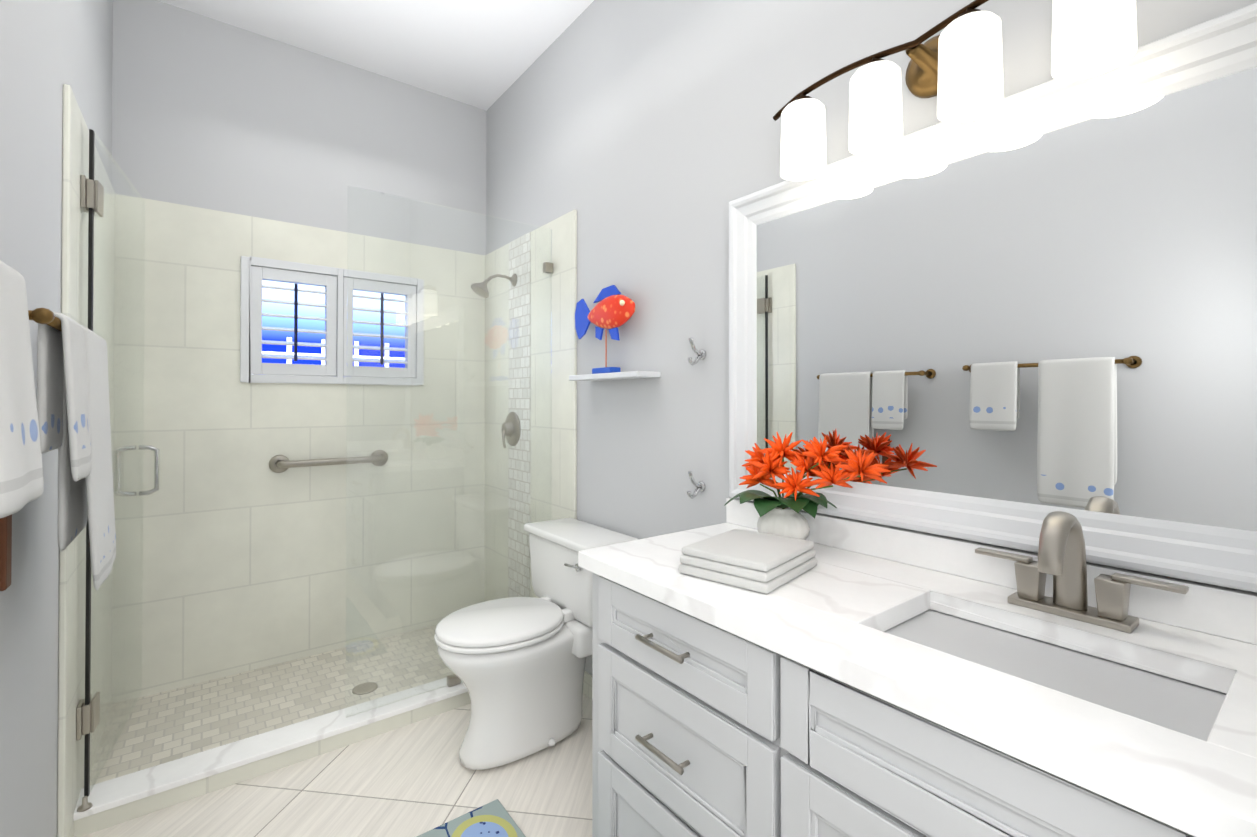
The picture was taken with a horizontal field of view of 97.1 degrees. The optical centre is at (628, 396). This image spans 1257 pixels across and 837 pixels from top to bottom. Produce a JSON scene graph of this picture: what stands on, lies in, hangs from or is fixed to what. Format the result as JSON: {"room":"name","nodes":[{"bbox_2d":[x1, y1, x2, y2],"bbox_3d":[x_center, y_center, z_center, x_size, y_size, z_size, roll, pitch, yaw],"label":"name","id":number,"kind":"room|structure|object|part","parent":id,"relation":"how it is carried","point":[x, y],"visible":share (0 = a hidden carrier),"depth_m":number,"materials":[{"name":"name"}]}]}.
{"room":"bathroom","nodes":[
{"label":"bathroom","id":0,"kind":"room"},
{"bbox_2d":[0,0,112,836],"bbox_3d":[-0.762,-0.209,0.447,0.100,2.800,4.398,0,-1,-37],"label":"wall","id":1,"kind":"structure","parent":0,"point":[49,49],"depth_m":1.20,"materials":[{"name":"grey paint"}]},
{"bbox_2d":[0,514,11,590],"bbox_3d":[-1.091,0.265,0.969,0.015,0.140,0.038,0,-1,-37],"label":"brush","id":2,"kind":"object","parent":1,"relation":"attached to","point":[5,549],"visible":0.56,"depth_m":0.96,"materials":[{"name":"brown wood"}]},
{"bbox_2d":[0,260,43,517],"bbox_3d":[-0.635,0.119,0.474,0.136,0.568,0.584,0,-1,-37],"label":"towel","id":3,"kind":"object","parent":1,"relation":"attached to","point":[21,477],"visible":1,"depth_m":0.62,"materials":[{"name":"white fabric"}]},
{"bbox_2d":[28,308,115,590],"bbox_3d":[-1.080,0.116,1.049,0.131,0.523,0.589,0,-1,-37],"label":"towel rail","id":4,"kind":"object","parent":1,"relation":"attached to","point":[73,409],"visible":1,"depth_m":1.04,"materials":[{"name":"white fabric"}]},
{"bbox_2d":[37,312,91,480],"bbox_3d":[-0.983,0.002,0.976,0.056,0.286,0.161,0,-1,-37],"label":"towel","id":5,"kind":"object","parent":4,"relation":"hanging from","point":[65,340],"depth_m":0.94,"materials":[{"name":"white fabric"}]},
{"bbox_2d":[58,325,115,590],"bbox_3d":[-1.123,0.121,1.164,0.066,0.522,0.291,0,-1,-37],"label":"towel","id":6,"kind":"object","parent":4,"relation":"hanging from","point":[91,497],"depth_m":1.11,"materials":[{"name":"white fabric"}]},
{"bbox_2d":[67,94,114,836],"bbox_3d":[-1.714,0.206,1.779,0.012,1.990,0.896,0,-1,-37],"label":"shower wall tile","id":7,"kind":"structure","parent":1,"relation":"attached to","point":[77,544],"depth_m":1.57,"materials":[{"name":"beige tile"}]},
{"bbox_2d":[76,134,144,792],"bbox_3d":[-1.681,0.184,1.828,0.048,1.869,0.682,0,-1,-31],"label":"door","id":8,"kind":"structure","parent":1,"relation":"in","point":[123,448],"depth_m":1.82,"materials":[{"name":"clear glass"}]},
{"bbox_2d":[84,129,94,796],"bbox_3d":[-1.515,0.182,1.561,0.008,1.869,0.014,0,-1,-31],"label":"seal","id":9,"kind":"object","parent":8,"relation":"attached to","point":[88,556],"visible":0.5,"depth_m":1.56,"materials":[{"name":"black"}]},
{"bbox_3d":[-1.527,0.165,1.576,0.039,1.560,0.087,0,-1,-37],"label":"glass door hinges","id":10,"kind":"part","parent":8,"relation":"part of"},
{"bbox_2d":[90,625,454,785],"bbox_3d":[-1.186,1.223,2.325,1.526,0.085,0.683,0,-1,-37],"label":"floor","id":11,"kind":"structure","parent":0,"point":[168,726],"depth_m":2.16,"materials":[{"name":"tile"}]},
{"bbox_2d":[352,682,377,694],"bbox_3d":[-1.065,1.178,2.246,0.094,0.004,0.094,0,-1,-37],"label":"floor drain","id":12,"kind":"object","parent":11,"relation":"on","point":[364,687],"depth_m":2.24,"materials":[{"name":"silver metal"}]},
{"bbox_2d":[112,0,486,254],"bbox_3d":[-1.424,-0.192,2.647,1.526,2.800,0.100,0,-1,-37],"label":"wall","id":13,"kind":"structure","parent":0,"point":[211,113],"depth_m":2.49,"materials":[{"name":"grey paint"}]},
{"bbox_2d":[112,193,484,703],"bbox_3d":[-1.390,0.213,2.599,1.526,1.990,0.012,0,-1,-37],"label":"shower wall tile","id":14,"kind":"structure","parent":13,"relation":"attached to","point":[244,562],"depth_m":2.43,"materials":[{"name":"beige tile"}]},
{"bbox_2d":[269,450,387,472],"bbox_3d":[-1.367,0.297,2.568,0.495,0.080,0.066,0,-1,-37],"label":"grab rail","id":15,"kind":"object","parent":14,"relation":"attached to","point":[285,464],"visible":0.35,"depth_m":2.51,"materials":[{"name":"silver metal"}]},
{"bbox_2d":[82,694,591,836],"bbox_3d":[0.157,1.222,0.574,1.726,0.060,3.500,0,-1,-37],"label":"floor","id":16,"kind":"structure","parent":0,"point":[417,778],"depth_m":1.68,"materials":[{"name":"tile"}]},
{"bbox_2d":[74,692,470,836],"bbox_3d":[-0.943,1.177,2.009,1.526,0.052,0.115,0,-1,-37],"label":"shower curb","id":17,"kind":"structure","parent":16,"relation":"on","point":[130,811],"depth_m":1.75,"materials":[{"name":"tile"}]},
{"bbox_2d":[73,677,467,820],"bbox_3d":[-0.943,1.142,2.009,1.526,0.019,0.131,0,-1,-37],"label":"cap","id":18,"kind":"object","parent":17,"relation":"on","point":[125,789],"visible":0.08,"depth_m":1.78,"materials":[{"name":"stone"}]},
{"bbox_2d":[77,796,92,811],"bbox_3d":[-1.492,1.113,1.525,0.032,0.030,0.031,0,-1,-37],"label":"door stop","id":19,"kind":"object","parent":18,"relation":"on","point":[85,805],"visible":0.96,"depth_m":1.52,"materials":[{"name":"silver metal"}]},
{"bbox_2d":[115,186,551,716],"bbox_3d":[-1.110,0.192,2.248,1.479,1.877,0.600,0,-1,-37],"label":"glass wall","id":20,"kind":"structure","parent":18,"relation":"on","point":[156,471],"depth_m":2.14,"materials":[{"name":"clear glass"}]},
{"bbox_3d":[-1.822,0.274,2.062,0.123,0.186,0.027,0,-1,-37],"label":"glass door handle","id":21,"kind":"part","parent":20,"relation":"part of","materials":[{"name":"silver metal"}]},
{"bbox_3d":[-0.670,0.191,2.213,0.823,1.877,0.010,0,-1,-37],"label":"glass fixed panel","id":22,"kind":"part","parent":20,"relation":"part of","materials":[{"name":"clear glass"}]},
{"bbox_2d":[447,262,552,686],"bbox_3d":[-0.525,0.270,2.324,0.464,1.729,0.026,0,-1,-37],"label":"clips","id":23,"kind":"object","parent":20,"relation":"attached to","point":[453,679],"visible":0.52,"depth_m":2.19,"materials":[{"name":"silver metal"}]},
{"bbox_2d":[417,799,525,836],"bbox_3d":[-0.344,1.190,1.111,0.584,0.010,0.902,0,-1,-37],"label":"bath rug","id":24,"kind":"object","parent":16,"relation":"on","point":[493,818],"visible":1,"depth_m":1.54,"materials":[{"name":"fabric"}]},
{"bbox_2d":[434,517,637,769],"bbox_3d":[-0.353,0.850,1.944,0.635,0.704,0.464,0,-1,-37],"label":"toilet","id":25,"kind":"object","parent":16,"relation":"on","point":[516,665],"visible":0.85,"depth_m":1.85,"materials":[{"name":"white ceramic"}]},
{"bbox_3d":[-0.425,0.765,1.889,0.453,0.041,0.364,0,-1,-37],"label":"seat","id":26,"kind":"part","parent":25,"relation":"part of","materials":[{"name":"white plastic"}]},
{"bbox_3d":[-0.368,0.995,1.931,0.590,0.415,0.366,0,-1,-37],"label":"bowl","id":27,"kind":"part","parent":25,"relation":"part of","materials":[{"name":"white ceramic"}]},
{"bbox_3d":[-0.186,0.657,2.074,0.198,0.257,0.443,0,-1,-37],"label":"tank","id":28,"kind":"part","parent":25,"relation":"part of","materials":[{"name":"white ceramic"}]},
{"bbox_3d":[-0.190,0.577,1.899,0.019,0.028,0.084,0,-1,-37],"label":"lever","id":29,"kind":"part","parent":25,"relation":"part of","materials":[{"name":"silver metal"}]},
{"bbox_3d":[-0.188,0.514,2.073,0.220,0.030,0.464,0,-1,-37],"label":"tank lid","id":30,"kind":"part","parent":25,"relation":"part of","materials":[{"name":"white ceramic"}]},
{"bbox_2d":[578,498,1256,836],"bbox_3d":[0.422,0.692,1.028,0.552,1.008,1.114,0,-1,-37],"label":"bathroom vanity","id":31,"kind":"object","parent":16,"relation":"on","point":[863,679],"visible":0.98,"depth_m":0.85,"materials":[{"name":"grey paint"}]},
{"bbox_2d":[679,528,816,593],"bbox_3d":[0.253,0.335,1.165,0.200,0.054,0.236,0,-1,41],"label":"folded towel","id":32,"kind":"object","parent":31,"relation":"on","point":[764,563],"visible":1,"depth_m":1.10,"materials":[{"name":"grey fabric"}]},
{"bbox_2d":[724,432,890,539],"bbox_3d":[0.403,0.223,1.298,0.196,0.280,0.400,0,-1,-37],"label":"flower vase","id":33,"kind":"object","parent":31,"relation":"on","point":[781,516],"visible":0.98,"depth_m":1.30,"materials":[{"name":"white ceramic"}]},
{"bbox_2d":[975,511,1188,632],"bbox_3d":[0.705,0.274,0.904,0.138,0.175,0.280,0,-1,-37],"label":"faucet","id":34,"kind":"object","parent":31,"relation":"on","point":[1061,550],"depth_m":0.91,"materials":[{"name":"silver metal"}]},
{"bbox_2d":[158,0,593,110],"bbox_3d":[-0.117,-1.645,0.953,1.726,0.080,4.398,0,-1,-37],"label":"ceiling","id":35,"kind":"structure","parent":0,"point":[483,54],"depth_m":2.43,"materials":[{"name":"white paint"}]},
{"bbox_2d":[486,0,1256,674],"bbox_3d":[0.148,-0.198,1.932,0.100,2.800,3.148,0,-1,-37],"label":"wall","id":36,"kind":"structure","parent":0,"point":[642,138],"depth_m":1.86,"materials":[{"name":"grey paint"}]},
{"bbox_2d":[57,84,576,836],"bbox_3d":[-0.831,0.207,1.870,1.526,1.990,0.035,0,-1,-37],"label":"trim","id":37,"kind":"structure","parent":36,"relation":"attached to","point":[63,556],"depth_m":1.40,"materials":[{"name":"tile"}]},
{"bbox_2d":[484,211,570,600],"bbox_3d":[-0.513,0.213,2.700,0.012,1.990,0.896,0,-1,-37],"label":"shower wall tile","id":38,"kind":"structure","parent":36,"relation":"attached to","point":[559,385],"depth_m":2.57,"materials":[{"name":"beige tile"}]},
{"bbox_2d":[508,232,530,596],"bbox_3d":[-0.535,0.199,2.717,0.004,1.960,0.230,0,-1,-37],"label":"mosaic strip","id":39,"kind":"object","parent":38,"relation":"attached to","point":[521,323],"depth_m":2.71,"materials":[{"name":"beige tile"}]},
{"bbox_2d":[471,274,516,297],"bbox_3d":[-0.655,-0.545,2.694,0.221,0.136,0.094,0,-1,-37],"label":"shower head","id":40,"kind":"object","parent":39,"relation":"attached to","point":[483,288],"depth_m":2.66},
{"bbox_2d":[501,412,520,447],"bbox_3d":[-0.603,0.163,2.747,0.069,0.177,0.170,0,-1,-37],"label":"shower valve","id":41,"kind":"object","parent":39,"relation":"attached to","point":[514,437],"depth_m":2.73,"materials":[{"name":"silver metal"}]},
{"bbox_2d":[583,671,591,699],"bbox_3d":[0.030,1.158,1.984,0.012,0.090,0.890,0,-1,-37],"label":"baseboard","id":42,"kind":"structure","parent":36,"relation":"attached to","point":[587,686],"depth_m":2.21,"materials":[{"name":"wood"}]},
{"bbox_2d":[569,285,660,380],"bbox_3d":[-0.073,-0.237,2.053,0.105,0.345,0.468,0,-1,-37],"label":"fish","id":43,"kind":"object","parent":36,"relation":"attached to","point":[612,310],"visible":1,"depth_m":2.04},
{"bbox_3d":[-0.084,-0.179,2.070,0.006,0.141,0.005,0,-1,-37],"label":"fish stand rod","id":44,"kind":"part","parent":43,"relation":"part of","materials":[{"name":"brown"}]},
{"bbox_2d":[687,471,704,498],"bbox_3d":[0.205,0.272,1.722,0.061,0.086,0.034,0,-1,-37],"label":"hook","id":45,"kind":"object","parent":36,"relation":"attached to","point":[700,485],"visible":1,"depth_m":1.72,"materials":[{"name":"silver metal"}]},
{"bbox_2d":[687,337,705,364],"bbox_3d":[0.208,-0.140,1.722,0.061,0.086,0.034,0,-1,-37],"label":"hook","id":46,"kind":"object","parent":36,"relation":"attached to","point":[701,353],"visible":0.98,"depth_m":1.72,"materials":[{"name":"silver metal"}]},
{"bbox_2d":[773,0,1137,180],"bbox_3d":[0.598,-0.651,1.129,0.167,0.234,0.695,0,-1,-37],"label":"sconce","id":47,"kind":"object","parent":36,"relation":"attached to","point":[955,66],"visible":1,"depth_m":1.05,"materials":[{"name":"white glass"}]},
{"bbox_3d":[0.574,-0.706,1.110,0.042,0.054,0.695,0,-1,-37],"label":"arm","id":48,"kind":"part","parent":47,"relation":"part of"},
{"bbox_2d":[726,498,1256,644],"bbox_3d":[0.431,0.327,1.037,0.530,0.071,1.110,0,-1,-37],"label":"backsplash","id":49,"kind":"structure","parent":36,"relation":"attached to","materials":[{"name":"stone"}]},
{"bbox_2d":[729,2,1256,591],"bbox_3d":[0.638,-0.142,1.174,0.036,0.855,1.114,0,-1,-37],"label":"mirror","id":50,"kind":"object","parent":36,"relation":"attached to","point":[1013,320],"visible":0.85,"depth_m":1.02,"materials":[{"name":"clear glass"}]},
{"bbox_3d":[-1.399,-0.332,2.668,0.770,0.542,0.100,0,-1,-37],"label":"window sill","id":51,"kind":"structure","parent":0,"visible":0},
{"bbox_2d":[240,256,423,385],"bbox_3d":[-1.367,-0.332,2.626,0.770,0.546,0.074,0,-1,-37],"label":"window shutter","id":52,"kind":"object","parent":51,"relation":"attached to","point":[256,271],"visible":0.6,"depth_m":2.58,"materials":[{"name":"white paint"}]},
{"label":"outside","id":53,"kind":"structure","parent":0,"visible":0},
{"bbox_2d":[262,280,404,376],"bbox_3d":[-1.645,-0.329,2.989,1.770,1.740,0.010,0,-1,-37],"label":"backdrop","id":54,"kind":"structure","parent":53,"point":[285,295],"depth_m":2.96,"materials":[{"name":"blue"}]}
]}

